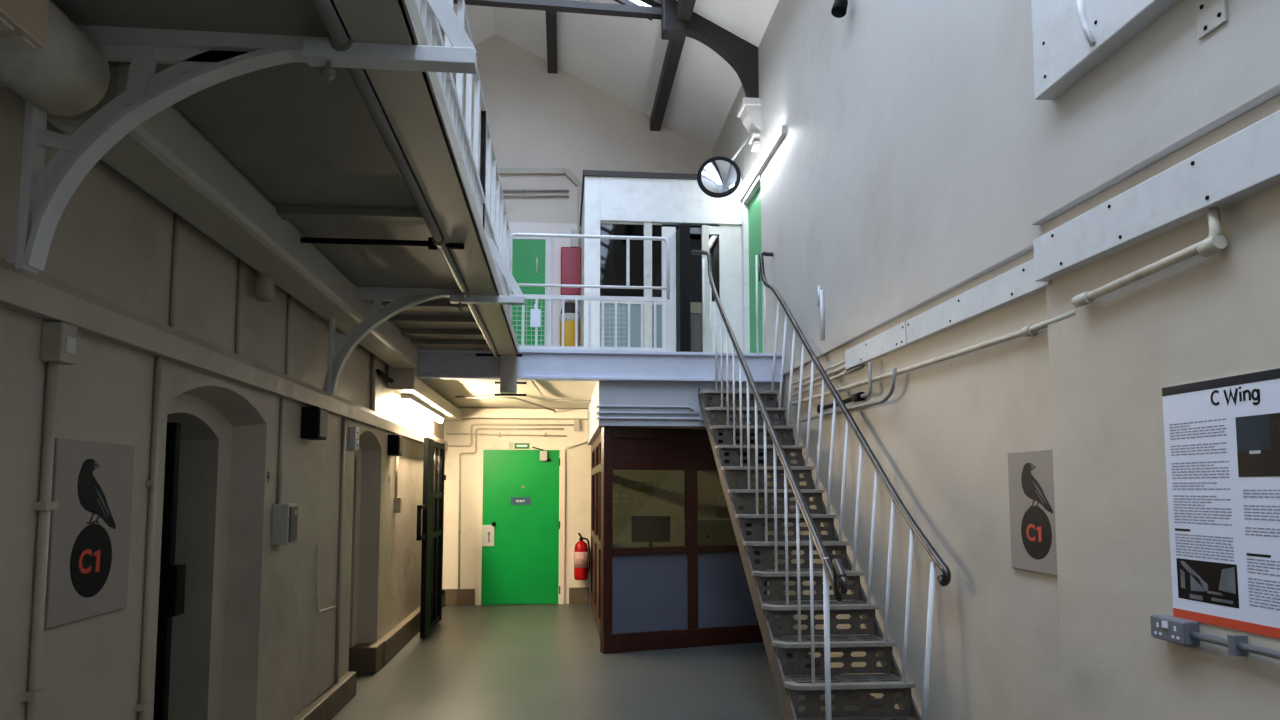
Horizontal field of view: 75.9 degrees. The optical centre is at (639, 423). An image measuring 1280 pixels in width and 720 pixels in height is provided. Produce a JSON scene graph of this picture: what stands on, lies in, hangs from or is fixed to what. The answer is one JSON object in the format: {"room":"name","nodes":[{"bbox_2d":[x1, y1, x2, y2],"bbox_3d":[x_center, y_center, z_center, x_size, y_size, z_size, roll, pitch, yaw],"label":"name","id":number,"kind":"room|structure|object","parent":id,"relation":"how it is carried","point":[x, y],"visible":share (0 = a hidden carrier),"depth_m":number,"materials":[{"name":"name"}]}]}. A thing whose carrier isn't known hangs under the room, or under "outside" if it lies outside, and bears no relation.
{"room":"prison interior","nodes":[
{"label":"prison interior","id":0,"kind":"room"},
{"bbox_2d":[0,3,444,719],"bbox_3d":[-2.406,-2.263,3.051,1.150,8.000,16.150,0,-5,-5],"label":"wall","id":1,"kind":"structure","parent":0,"point":[250,641],"depth_m":3.98,"materials":[{"name":"paint"}]},
{"bbox_2d":[21,362,58,719],"bbox_3d":[-1.772,0.745,2.405,0.036,1.900,0.060,0,-5,-5],"label":"conduit","id":2,"kind":"object","parent":1,"relation":"attached to","point":[34,693],"visible":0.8,"depth_m":2.42,"materials":[{"name":"metal"}]},
{"bbox_2d":[40,321,77,364],"bbox_3d":[-1.758,-0.242,2.485,0.064,0.120,0.080,0,-5,-5],"label":"junction box","id":3,"kind":"object","parent":1,"relation":"attached to","point":[58,339],"visible":0.92,"depth_m":2.45,"materials":[{"name":"grey plastic"}]},
{"bbox_2d":[44,438,134,628],"bbox_3d":[-1.807,0.350,2.711,0.017,0.575,0.458,0,-5,-5],"label":"sign","id":4,"kind":"object","parent":1,"relation":"attached to","point":[89,545],"visible":0.96,"depth_m":2.67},
{"bbox_2d":[135,356,162,719],"bbox_3d":[-1.836,0.744,3.056,0.030,2.005,0.060,0,-5,-5],"label":"conduit","id":5,"kind":"object","parent":1,"relation":"attached to","point":[152,483],"visible":1,"depth_m":3.07,"materials":[{"name":"metal"}]},
{"bbox_2d":[153,422,185,719],"bbox_3d":[-2.428,0.887,3.613,0.760,1.790,0.090,0,-5,-5],"label":"door","id":6,"kind":"structure","parent":1,"relation":"in","point":[172,576],"depth_m":3.65,"materials":[{"name":"black paint"}]},
{"bbox_2d":[169,212,179,326],"bbox_3d":[-1.851,-0.621,3.262,0.019,0.480,0.020,0,-5,-5],"label":"conduit","id":7,"kind":"object","parent":1,"relation":"attached to","point":[176,216],"visible":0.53,"depth_m":3.25,"materials":[{"name":"metal"}]},
{"bbox_2d":[0,256,447,449],"bbox_3d":[-2.090,-0.112,5.831,0.075,0.145,9.950,0,-5,-5],"label":"trim","id":8,"kind":"structure","parent":1,"relation":"attached to","point":[41,296],"depth_m":3.04,"materials":[{"name":"paint"}]},
{"bbox_2d":[0,0,477,273],"bbox_3d":[-1.104,-0.900,2.242,1.310,0.992,0.155,0,-5,-5],"label":"bracket","id":9,"kind":"object","parent":1,"relation":"attached to","point":[202,60],"visible":0.91,"depth_m":2.24,"materials":[{"name":"metal"}]},
{"bbox_2d":[235,259,243,353],"bbox_3d":[-1.911,-0.569,3.912,0.021,0.480,0.022,0,-5,-5],"label":"conduit","id":10,"kind":"object","parent":1,"relation":"attached to","point":[240,262],"visible":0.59,"depth_m":3.90,"materials":[{"name":"metal"}]},
{"bbox_2d":[253,272,274,301],"bbox_3d":[-1.872,-0.725,4.082,0.112,0.228,0.099,-3,-5,31],"label":"lamp","id":11,"kind":"object","parent":1,"relation":"attached to","point":[264,287],"visible":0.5,"depth_m":4.04,"materials":[{"name":"beige paint"}]},
{"bbox_2d":[277,397,284,503],"bbox_3d":[-1.972,0.148,4.500,0.021,0.585,0.022,0,-5,-5],"label":"conduit","id":12,"kind":"object","parent":1,"relation":"attached to","point":[282,399],"visible":1,"depth_m":4.49,"materials":[{"name":"metal"}]},
{"bbox_2d":[271,503,297,544],"bbox_3d":[-1.934,0.549,4.472,0.099,0.220,0.140,0,-5,-5],"label":"switch box","id":13,"kind":"object","parent":1,"relation":"attached to","point":[284,515],"visible":0.99,"depth_m":4.41,"materials":[{"name":"paint"}]},
{"bbox_2d":[52,0,518,354],"bbox_3d":[-1.342,-0.940,3.913,1.150,0.100,7.070,0,-5,-5],"label":"gallery","id":14,"kind":"object","parent":1,"relation":"attached to","point":[312,146],"visible":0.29,"depth_m":3.00,"materials":[{"name":"metal"}]},
{"bbox_2d":[0,0,48,49],"bbox_3d":[-1.490,-0.984,1.786,0.275,0.252,0.190,0,-5,-5],"label":"box","id":15,"kind":"object","parent":14,"relation":"attached to","point":[23,23],"visible":1,"depth_m":1.82,"materials":[{"name":"beige paint"}]},
{"bbox_2d":[0,0,109,115],"bbox_3d":[-1.554,-0.968,2.071,0.246,0.236,0.357,0,-5,-5],"label":"pipe","id":16,"kind":"object","parent":14,"relation":"attached to","point":[70,76],"visible":0.81,"depth_m":2.09,"materials":[{"name":"beige metal"}]},
{"bbox_2d":[47,61,417,367],"bbox_3d":[-1.838,-0.775,4.790,0.240,0.200,4.870,0,-5,-5],"label":"duct","id":17,"kind":"object","parent":14,"relation":"attached to","point":[165,155],"visible":0.66,"depth_m":3.23,"materials":[{"name":"metal"}]},
{"bbox_2d":[300,237,463,249],"bbox_3d":[-1.295,-0.883,3.999,0.860,0.057,0.060,0,-5,-5],"label":"rod","id":18,"kind":"object","parent":14,"relation":"attached to","point":[429,243],"visible":0.65,"depth_m":3.99,"materials":[{"name":"black paint"}]},
{"bbox_2d":[312,0,497,356],"bbox_3d":[-0.984,-0.875,4.108,0.062,0.059,6.600,0,-5,-5],"label":"pipe","id":19,"kind":"object","parent":14,"relation":"attached to","point":[338,40],"visible":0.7,"depth_m":2.79,"materials":[{"name":"metal"}]},
{"bbox_2d":[415,0,510,307],"bbox_3d":[-0.913,-1.450,4.413,0.036,1.155,6.300,0,-5,-5],"label":"gallery railing","id":20,"kind":"object","parent":14,"relation":"on","point":[497,228],"visible":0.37,"depth_m":4.69,"materials":[{"name":"white metal"}]},
{"bbox_2d":[285,294,290,374],"bbox_3d":[-1.979,-0.513,4.612,0.019,0.480,0.020,0,-5,-5],"label":"conduit","id":21,"kind":"object","parent":1,"relation":"attached to","point":[289,295],"visible":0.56,"depth_m":4.61,"materials":[{"name":"metal"}]},
{"bbox_2d":[300,407,327,439],"bbox_3d":[-1.973,0.003,4.974,0.108,0.190,0.190,0,-5,-5],"label":"alarm box","id":22,"kind":"object","parent":1,"relation":"attached to","point":[314,420],"visible":1,"depth_m":4.88,"materials":[{"name":"black paint"}]},
{"bbox_2d":[317,545,336,612],"bbox_3d":[-2.060,1.014,5.400,0.014,0.453,0.472,0,-5,-5],"label":"conduit","id":23,"kind":"object","parent":1,"relation":"attached to","point":[334,606],"visible":1,"depth_m":5.19,"materials":[{"name":"beige metal"}]},
{"bbox_2d":[334,417,345,682],"bbox_3d":[-2.091,0.873,5.723,0.025,1.835,0.026,0,-5,-5],"label":"conduit","id":24,"kind":"object","parent":1,"relation":"attached to","point":[343,418],"visible":1,"depth_m":5.71,"materials":[{"name":"metal"}]},
{"bbox_2d":[348,427,359,450],"bbox_3d":[-2.100,0.114,6.027,0.055,0.170,0.120,0,-5,-5],"label":"junction box","id":25,"kind":"object","parent":1,"relation":"attached to","point":[353,443],"visible":1,"depth_m":5.97,"materials":[{"name":"grey plastic"}]},
{"bbox_2d":[291,589,445,719],"bbox_3d":[-2.258,1.861,5.758,0.415,0.210,9.750,0,-5,-5],"label":"baseboard","id":26,"kind":"structure","parent":1,"relation":"attached to","point":[364,658],"depth_m":6.68,"materials":[{"name":"paint"}]},
{"bbox_2d":[369,353,375,411],"bbox_3d":[-2.159,-0.341,6.630,0.042,0.500,0.044,0,-5,-5],"label":"conduit","id":27,"kind":"object","parent":1,"relation":"attached to","point":[373,357],"visible":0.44,"depth_m":6.61,"materials":[{"name":"metal"}]},
{"bbox_2d":[376,369,393,382],"bbox_3d":[-2.183,-0.460,7.200,0.051,0.213,0.854,0,-5,-3],"label":"pipe","id":28,"kind":"object","parent":1,"relation":"attached to","point":[378,371],"visible":0.52,"depth_m":6.93,"materials":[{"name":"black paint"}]},
{"bbox_2d":[387,434,402,455],"bbox_3d":[-2.203,0.198,7.383,0.107,0.185,0.160,0,-5,-5],"label":"alarm box","id":29,"kind":"object","parent":1,"relation":"attached to","point":[395,441],"visible":1,"depth_m":7.31,"materials":[{"name":"black paint"}]},
{"bbox_2d":[395,457,397,497],"bbox_3d":[-2.273,0.504,7.659,0.023,0.380,0.024,0,-5,-5],"label":"conduit","id":30,"kind":"object","parent":1,"relation":"attached to","point":[396,471],"visible":1,"depth_m":7.65,"materials":[{"name":"paint"}]},
{"bbox_2d":[394,498,401,512],"bbox_3d":[-2.255,0.763,7.644,0.060,0.140,0.090,0,-5,-5],"label":"junction box","id":31,"kind":"object","parent":1,"relation":"attached to","point":[397,501],"visible":1,"depth_m":7.60,"materials":[{"name":"grey plastic"}]},
{"bbox_2d":[322,238,524,394],"bbox_3d":[-1.378,-0.669,5.120,1.310,0.992,0.155,0,-5,-5],"label":"bracket","id":32,"kind":"object","parent":1,"relation":"attached to","point":[402,299],"visible":0.82,"depth_m":5.12,"materials":[{"name":"metal"}]},
{"bbox_2d":[387,359,460,420],"bbox_3d":[-2.259,-0.316,8.885,0.230,0.310,3.390,0,-5,-5],"label":"light fixture","id":33,"kind":"object","parent":1,"relation":"attached to","point":[406,380],"visible":0.76,"depth_m":7.49,"materials":[{"name":"paint"}]},
{"bbox_2d":[401,394,444,422],"bbox_3d":[-2.264,-0.134,8.663,0.080,0.089,2.300,0,-5,-5],"label":"lamp","id":34,"kind":"object","parent":33,"relation":"attached to","point":[409,400],"visible":1,"depth_m":8.30,"materials":[{"name":"grey plastic"}]},
{"bbox_2d":[416,438,445,637],"bbox_3d":[-2.271,1.176,8.658,0.225,2.000,1.400,0,-5,-5],"label":"gate","id":35,"kind":"object","parent":1,"relation":"attached to","point":[430,515],"visible":1,"depth_m":8.58,"materials":[{"name":"black metal"}]},
{"bbox_2d":[458,408,587,419],"bbox_3d":[-1.530,-0.121,10.783,1.680,0.125,0.230,0,-5,-5],"label":"trunking","id":36,"kind":"object","parent":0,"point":[466,413],"visible":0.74,"depth_m":10.68,"materials":[{"name":"white plastic"}]},
{"bbox_2d":[442,34,716,604],"bbox_3d":[-0.724,-1.607,11.243,4.150,8.000,0.304,0,-5,-5],"label":"wall","id":37,"kind":"structure","parent":0,"point":[538,118],"depth_m":11.15,"materials":[{"name":"paint"}]},
{"bbox_2d":[446,432,566,436],"bbox_3d":[-1.756,0.150,10.825,1.578,0.061,0.060,0,-5,-5],"label":"conduit","id":38,"kind":"object","parent":37,"relation":"attached to","point":[499,434],"visible":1,"depth_m":10.80,"materials":[{"name":"beige metal"}]},
{"bbox_2d":[447,424,573,446],"bbox_3d":[-1.698,0.161,10.840,1.697,0.313,0.026,0,-5,-5],"label":"conduit","id":39,"kind":"object","parent":37,"relation":"attached to","point":[472,425],"visible":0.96,"depth_m":10.84,"materials":[{"name":"beige metal"}]},
{"bbox_2d":[458,428,563,588],"bbox_3d":[-1.692,1.163,10.760,1.368,2.214,0.026,0,-5,-5],"label":"conduit","id":40,"kind":"object","parent":37,"relation":"attached to","point":[459,525],"visible":1,"depth_m":10.74,"materials":[{"name":"beige metal"}]},
{"bbox_2d":[445,587,588,605],"bbox_3d":[-1.594,2.255,10.677,1.850,0.210,0.050,0,-5,-5],"label":"baseboard","id":41,"kind":"structure","parent":37,"relation":"attached to","point":[577,595],"depth_m":10.59,"materials":[{"name":"brown paint"}]},
{"bbox_2d":[509,442,529,448],"bbox_3d":[-1.597,0.295,10.852,0.268,0.083,0.014,0,-5,-5],"label":"exit sign","id":42,"kind":"object","parent":37,"relation":"attached to","point":[516,445],"visible":1,"depth_m":10.85,"materials":[{"name":"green plastic"}]},
{"bbox_2d":[475,447,564,604],"bbox_3d":[-1.560,1.333,10.726,1.146,2.058,0.105,0,-5,-5],"label":"door","id":43,"kind":"structure","parent":37,"relation":"in","point":[520,528],"depth_m":10.74,"materials":[{"name":"green paint"}]},
{"bbox_2d":[485,195,568,196],"bbox_3d":[-1.628,-3.072,11.096,1.331,0.068,0.024,0,-5,-5],"label":"conduit","id":44,"kind":"object","parent":37,"relation":"attached to","point":[485,195],"visible":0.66,"depth_m":11.11,"materials":[{"name":"grey metal"}]},
{"bbox_2d":[485,189,568,191],"bbox_3d":[-1.629,-3.148,11.102,1.332,0.073,0.044,0,-5,-5],"label":"conduit","id":45,"kind":"object","parent":37,"relation":"attached to","point":[522,190],"visible":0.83,"depth_m":11.11,"materials":[{"name":"beige metal"}]},
{"bbox_2d":[479,168,581,231],"bbox_3d":[-1.539,-3.046,11.102,1.523,0.870,0.050,0,-5,-5],"label":"trunking","id":46,"kind":"object","parent":37,"relation":"attached to","point":[502,171],"visible":0.71,"depth_m":11.13,"materials":[{"name":"paint"}]},
{"bbox_2d":[510,232,551,349],"bbox_3d":[-1.582,-1.479,10.971,0.793,2.192,0.062,0,-5,-5],"label":"door","id":47,"kind":"structure","parent":37,"relation":"in","point":[531,256],"depth_m":11.02,"materials":[{"name":"green paint"}]},
{"bbox_2d":[561,247,580,294],"bbox_3d":[-0.928,-2.023,11.022,0.272,0.662,0.172,0,-5,-5],"label":"notice board","id":48,"kind":"object","parent":37,"relation":"attached to","point":[570,256],"visible":0.78,"depth_m":10.94,"materials":[{"name":"red paint"}]},
{"bbox_2d":[571,230,578,246],"bbox_3d":[-0.880,-2.490,11.105,0.110,0.229,0.090,0,-5,-5],"label":"junction box","id":49,"kind":"object","parent":37,"relation":"attached to","point":[574,241],"visible":0.76,"depth_m":11.06,"materials":[{"name":"grey plastic"}]},
{"bbox_2d":[574,419,578,430],"bbox_3d":[-0.845,0.015,10.918,0.068,0.173,0.070,0,-5,-5],"label":"junction box","id":50,"kind":"object","parent":37,"relation":"attached to","point":[576,421],"visible":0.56,"depth_m":10.88,"materials":[{"name":"paint"}]},
{"bbox_2d":[567,441,587,448],"bbox_3d":[-0.824,0.282,10.903,0.297,0.113,0.020,0,-5,-5],"label":"conduit","id":51,"kind":"object","parent":37,"relation":"attached to","point":[585,441],"visible":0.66,"depth_m":10.89,"materials":[{"name":"beige metal"}]},
{"bbox_2d":[574,533,589,579],"bbox_3d":[-0.780,1.730,10.695,0.184,0.605,0.242,3,-5,-31],"label":"fire extinguisher","id":52,"kind":"object","parent":37,"relation":"attached to","point":[581,566],"visible":1,"depth_m":10.60,"materials":[{"name":"red metal"}]},
{"bbox_2d":[331,603,865,719],"bbox_3d":[-0.405,1.831,2.813,5.250,0.200,16.550,0,-5,-5],"label":"floor","id":53,"kind":"structure","parent":0,"point":[512,661],"depth_m":6.48,"materials":[{"name":"concrete"}]},
{"bbox_2d":[591,427,766,653],"bbox_3d":[0.323,1.206,9.286,1.684,2.080,3.320,0,-5,-5],"label":"kiosk","id":54,"kind":"object","parent":53,"relation":"on","point":[691,594],"visible":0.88,"depth_m":7.83,"materials":[{"name":"brown wood"}]},
{"bbox_2d":[680,518,748,545],"bbox_3d":[0.839,1.666,9.268,0.680,1.160,0.600,0,-5,-5],"label":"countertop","id":55,"kind":"structure","parent":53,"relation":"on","point":[711,531],"depth_m":9.05,"materials":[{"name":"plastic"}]},
{"bbox_2d":[692,250,950,719],"bbox_3d":[1.060,0.080,6.070,0.848,3.840,3.890,0,-5,-5],"label":"staircase","id":56,"kind":"structure","parent":53,"relation":"on","point":[842,575],"depth_m":5.37,"materials":[{"name":"grey metal"}]},
{"bbox_3d":[-0.018,1.925,9.871,0.850,0.740,0.900,0,-5,-5],"label":"desk","id":57,"kind":"object","parent":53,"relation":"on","visible":0},
{"bbox_2d":[632,516,669,546],"bbox_3d":[0.127,1.320,9.706,0.460,0.440,0.150,0,-5,-5],"label":"monitor","id":58,"kind":"object","parent":57,"relation":"on","point":[650,529],"visible":0.85,"depth_m":9.67,"materials":[{"name":"black paint"}]},
{"bbox_2d":[453,0,778,149],"bbox_3d":[-0.061,-5.257,3.464,3.750,1.686,16.050,0,-5,-5],"label":"ceiling","id":59,"kind":"structure","parent":0,"point":[622,58],"depth_m":10.28,"materials":[{"name":"paint"}]},
{"bbox_2d":[614,0,651,20],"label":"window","id":60,"kind":"structure","parent":59,"relation":"attached to","point":[624,2],"depth_m":9.18,"materials":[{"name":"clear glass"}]},
{"bbox_2d":[588,381,779,444],"bbox_3d":[0.319,-0.074,9.363,1.725,0.475,3.390,0,-5,-5],"label":"wall","id":61,"kind":"structure","parent":0,"point":[605,392],"depth_m":7.66,"materials":[{"name":"paint"}]},
{"bbox_2d":[418,349,781,408],"bbox_3d":[-0.605,-0.397,9.253,3.630,0.270,3.485,0,-5,-5],"label":"landing","id":62,"kind":"object","parent":61,"relation":"on","point":[558,374],"visible":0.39,"depth_m":7.61,"materials":[{"name":"paint"}]},
{"bbox_2d":[476,353,526,395],"bbox_3d":[-1.250,-0.433,7.398,0.453,0.378,0.130,0,-5,-5],"label":"hanger","id":63,"kind":"object","parent":62,"relation":"hanging from","point":[508,382],"visible":0.94,"depth_m":7.34,"materials":[{"name":"paint"}]},
{"bbox_2d":[455,396,555,412],"bbox_3d":[-1.383,-0.232,9.809,0.513,0.053,1.797,-3,-5,33],"label":"conduit","id":64,"kind":"object","parent":62,"relation":"attached to","point":[508,397],"visible":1,"depth_m":9.24,"materials":[{"name":"beige metal"}]},
{"bbox_2d":[531,381,590,401],"bbox_3d":[-0.997,-0.334,8.820,0.404,0.038,1.826,-1,-5,15],"label":"conduit","id":65,"kind":"object","parent":62,"relation":"attached to","point":[533,382],"visible":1,"depth_m":9.49,"materials":[{"name":"beige metal"}]},
{"bbox_2d":[559,302,579,345],"bbox_3d":[-0.932,-0.995,10.824,0.270,1.202,0.266,0,-5,-5],"label":"bin","id":66,"kind":"object","parent":62,"relation":"on","point":[569,307],"visible":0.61,"depth_m":10.73,"materials":[{"name":"yellow plastic"}]},
{"bbox_2d":[508,233,669,351],"bbox_3d":[-0.486,-1.209,7.664,1.535,1.125,0.065,0,-5,-5],"label":"landing railing","id":67,"kind":"object","parent":62,"relation":"on","point":[563,298],"visible":0.78,"depth_m":7.64,"materials":[{"name":"white metal"}]},
{"bbox_2d":[530,304,540,326],"bbox_3d":[-0.964,-0.996,7.571,0.093,0.216,0.010,0,-5,-5],"label":"notice","id":68,"kind":"object","parent":67,"relation":"attached to","point":[535,314],"visible":1,"depth_m":7.56,"materials":[{"name":"white paper"}]},
{"bbox_2d":[580,170,742,352],"bbox_3d":[0.220,-1.630,10.118,1.896,2.357,2.220,0,-5,-5],"label":"office cubicle","id":69,"kind":"object","parent":62,"relation":"on","point":[616,203],"visible":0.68,"depth_m":9.35,"materials":[{"name":"white paint"}]},
{"bbox_2d":[596,405,693,410],"bbox_3d":[0.042,-0.136,7.701,0.912,0.048,0.186,0,-5,-5],"label":"conduit","id":70,"kind":"object","parent":61,"relation":"attached to","point":[597,406],"visible":1,"depth_m":7.61,"materials":[{"name":"metal"}]},
{"bbox_2d":[596,411,698,414],"bbox_3d":[0.065,-0.089,7.699,0.960,0.021,0.186,0,-5,-5],"label":"conduit","id":71,"kind":"object","parent":61,"relation":"attached to","point":[598,412],"visible":1,"depth_m":7.61,"materials":[{"name":"metal"}]},
{"bbox_2d":[595,417,703,422],"bbox_3d":[0.093,-0.025,7.697,1.016,0.048,0.186,0,-5,-5],"label":"conduit","id":72,"kind":"object","parent":61,"relation":"attached to","point":[597,418],"visible":0.99,"depth_m":7.61,"materials":[{"name":"metal"}]},
{"bbox_2d":[712,0,1279,719],"bbox_3d":[1.955,-2.230,3.463,0.490,8.000,16.150,0,-5,-5],"label":"wall","id":73,"kind":"structure","parent":0,"point":[1009,643],"depth_m":3.86,"materials":[{"name":"paint"}]},
{"bbox_2d":[697,134,750,197],"bbox_3d":[0.933,-2.789,8.812,0.647,0.794,0.197,0,-5,-5],"label":"convex mirror","id":74,"kind":"object","parent":73,"relation":"attached to","point":[717,177],"visible":0.98,"depth_m":8.73,"materials":[{"name":"plastic"}]},
{"bbox_2d":[737,97,760,151],"bbox_3d":[1.166,-3.168,8.749,0.200,0.490,0.320,0,-5,-5],"label":"corbel","id":75,"kind":"object","parent":73,"relation":"attached to","point":[748,110],"visible":1,"depth_m":8.65,"materials":[{"name":"paint"}]},
{"bbox_2d":[453,0,758,97],"bbox_3d":[-0.544,-4.475,8.691,3.695,2.191,0.200,0,-5,-5],"label":"roof truss","id":76,"kind":"object","parent":75,"relation":"on","point":[741,55],"visible":0.87,"depth_m":8.71,"materials":[{"name":"black metal"}]},
{"bbox_2d":[546,11,556,73],"bbox_3d":[-0.880,-5.175,7.864,0.130,0.150,6.950,0,-5,-5],"label":"roof beam","id":77,"kind":"structure","parent":76,"relation":"attached to","point":[551,16],"depth_m":10.48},
{"bbox_2d":[650,0,695,130],"bbox_3d":[0.631,-4.496,6.945,0.140,0.170,8.950,0,-5,-5],"label":"roof beam","id":78,"kind":"structure","parent":76,"relation":"attached to","point":[685,8],"depth_m":9.79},
{"bbox_2d":[742,174,762,352],"bbox_3d":[1.256,-1.578,8.943,0.100,2.065,0.820,0,-5,-5],"label":"door","id":79,"kind":"structure","parent":73,"relation":"in","point":[751,203],"depth_m":9.14,"materials":[{"name":"green paint"}]},
{"bbox_2d":[736,125,785,200],"bbox_3d":[1.226,-2.661,8.521,0.099,0.080,1.822,0,-5,-5],"label":"lamp","id":80,"kind":"object","parent":73,"relation":"attached to","point":[778,135],"visible":0.93,"depth_m":8.27,"materials":[{"name":"grey plastic"}]},
{"bbox_2d":[792,365,844,389],"bbox_3d":[1.455,-0.373,6.532,0.034,0.032,1.689,0,-5,-5],"label":"conduit","id":81,"kind":"object","parent":73,"relation":"attached to","point":[843,367],"visible":0.45,"depth_m":6.57,"materials":[{"name":"beige metal"}]},
{"bbox_2d":[792,359,844,384],"bbox_3d":[1.455,-0.413,6.532,0.034,0.033,1.689,0,-5,-5],"label":"conduit","id":82,"kind":"object","parent":73,"relation":"attached to","point":[841,362],"visible":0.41,"depth_m":6.44,"materials":[{"name":"beige metal"}]},
{"bbox_2d":[818,286,824,339],"bbox_3d":[1.435,-0.877,6.513,0.030,0.450,0.103,0,-5,-5],"label":"conduit","id":83,"kind":"object","parent":73,"relation":"attached to","point":[820,292],"visible":1,"depth_m":6.47,"materials":[{"name":"white metal"}]},
{"bbox_2d":[792,365,861,396],"bbox_3d":[1.454,-0.324,6.530,0.034,0.042,1.690,0,-5,-5],"label":"conduit","id":84,"kind":"object","parent":73,"relation":"attached to","point":[859,366],"visible":0.91,"depth_m":6.17,"materials":[{"name":"beige metal"}]},
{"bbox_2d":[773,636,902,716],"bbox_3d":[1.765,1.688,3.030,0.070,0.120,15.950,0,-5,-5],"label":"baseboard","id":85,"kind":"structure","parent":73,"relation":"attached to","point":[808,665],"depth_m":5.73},
{"bbox_2d":[831,0,847,17],"bbox_3d":[1.444,-3.028,5.896,0.160,0.214,0.108,4,-6,-41],"label":"spotlight","id":86,"kind":"object","parent":73,"relation":"attached to","point":[839,8],"visible":1,"depth_m":5.85,"materials":[{"name":"black paint"}]},
{"bbox_2d":[817,362,871,412],"bbox_3d":[1.486,-0.241,5.992,0.067,0.236,1.193,0,-5,-5],"label":"pipe","id":87,"kind":"object","parent":73,"relation":"attached to","point":[859,396],"visible":0.87,"depth_m":5.63,"materials":[{"name":"black metal"}]},
{"bbox_2d":[796,368,896,422],"bbox_3d":[1.459,-0.159,6.046,0.026,0.199,2.126,0,-5,-5],"label":"pipe","id":88,"kind":"object","parent":73,"relation":"attached to","point":[894,371],"visible":0.84,"depth_m":5.37,"materials":[{"name":"beige metal"}]},
{"bbox_2d":[792,309,1075,405],"bbox_3d":[1.564,-0.302,5.318,0.044,0.095,4.087,0,-5,-5],"label":"pipe","id":89,"kind":"object","parent":73,"relation":"attached to","point":[1029,330],"visible":0.81,"depth_m":4.18,"materials":[{"name":"beige metal"}]},
{"bbox_2d":[845,259,1050,369],"bbox_3d":[1.626,-0.556,4.704,0.055,0.140,2.500,0,-5,-5],"label":"trim","id":90,"kind":"structure","parent":73,"relation":"attached to","point":[1019,283],"depth_m":4.30,"materials":[{"name":"white paint"}]},
{"bbox_2d":[1008,449,1057,575],"bbox_3d":[1.739,0.385,3.585,0.017,0.532,0.443,0,-5,-5],"label":"sign","id":91,"kind":"object","parent":73,"relation":"attached to","point":[1030,473],"visible":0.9,"depth_m":3.61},
{"bbox_2d":[1031,0,1179,99],"bbox_3d":[1.779,-1.824,2.280,0.116,0.800,2.300,0,-5,-5],"label":"wall panel","id":92,"kind":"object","parent":73,"relation":"attached to","point":[1071,38],"depth_m":3.12,"materials":[{"name":"white paint"}]},
{"bbox_2d":[1071,207,1226,306],"bbox_3d":[1.752,-0.564,2.875,0.053,0.162,0.709,0,-5,-5],"label":"pipe","id":93,"kind":"object","parent":73,"relation":"attached to","point":[1215,242],"visible":1,"depth_m":2.70,"materials":[{"name":"beige metal"}]},
{"bbox_2d":[1033,110,1279,281],"bbox_3d":[2.089,-1.017,-0.607,0.070,0.180,8.240,0,-5,-5],"label":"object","id":94,"kind":"structure","parent":73,"relation":"attached to","point":[1246,163],"depth_m":2.70,"materials":[{"name":"white paint"}]},
{"bbox_2d":[1150,615,1199,645],"bbox_3d":[1.763,0.682,2.709,0.060,0.077,0.157,0,-5,-5],"label":"double socket","id":95,"kind":"object","parent":73,"relation":"attached to","point":[1177,630],"visible":1,"depth_m":2.68,"materials":[{"name":"grey metal"}]},
{"bbox_2d":[1154,622,1161,634],"bbox_3d":[1.734,0.686,2.745,0.003,0.040,0.032,0,-5,-5],"label":"outlet","id":96,"kind":"object","parent":95,"relation":"attached to","point":[1157,625],"depth_m":2.74,"materials":[{"name":"white plastic"}]},
{"bbox_2d":[1162,621,1167,627],"bbox_3d":[1.736,0.665,2.711,0.006,0.022,0.022,0,-5,-5],"label":"switch","id":97,"kind":"object","parent":95,"relation":"attached to","point":[1164,623],"depth_m":2.71,"materials":[{"name":"white plastic"}]},
{"bbox_2d":[1196,0,1227,39],"bbox_3d":[1.780,-1.282,2.557,0.017,0.120,0.110,0,-5,-5],"label":"wall plate","id":98,"kind":"object","parent":73,"relation":"attached to","point":[1211,14],"visible":1,"depth_m":2.56,"materials":[{"name":"paint"}]},
{"bbox_2d":[1162,368,1279,638],"bbox_3d":[1.815,0.239,2.478,0.006,0.770,0.600,0,-5,-5],"label":"poster","id":99,"kind":"object","parent":73,"relation":"attached to","point":[1222,435],"visible":1,"depth_m":2.53,"materials":[{"name":"paper"}]},
{"bbox_2d":[1176,558,1238,607],"bbox_3d":[1.799,0.505,2.606,0.001,0.131,0.246,0,-5,-5],"label":"picture","id":100,"kind":"object","parent":99,"relation":"attached to","point":[1200,582],"depth_m":2.60},
{"bbox_2d":[1235,413,1279,476],"bbox_3d":[1.826,0.062,2.357,0.002,0.181,0.270,0,-5,-5],"label":"picture","id":101,"kind":"object","parent":99,"relation":"attached to","point":[1257,435],"depth_m":2.42},
{"bbox_2d":[1190,632,1279,659],"bbox_3d":[1.965,0.522,0.664,0.046,0.060,4.030,0,-5,-5],"label":"conduit","id":102,"kind":"object","parent":73,"relation":"attached to","point":[1237,644],"visible":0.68,"depth_m":2.45,"materials":[{"name":"grey metal"}]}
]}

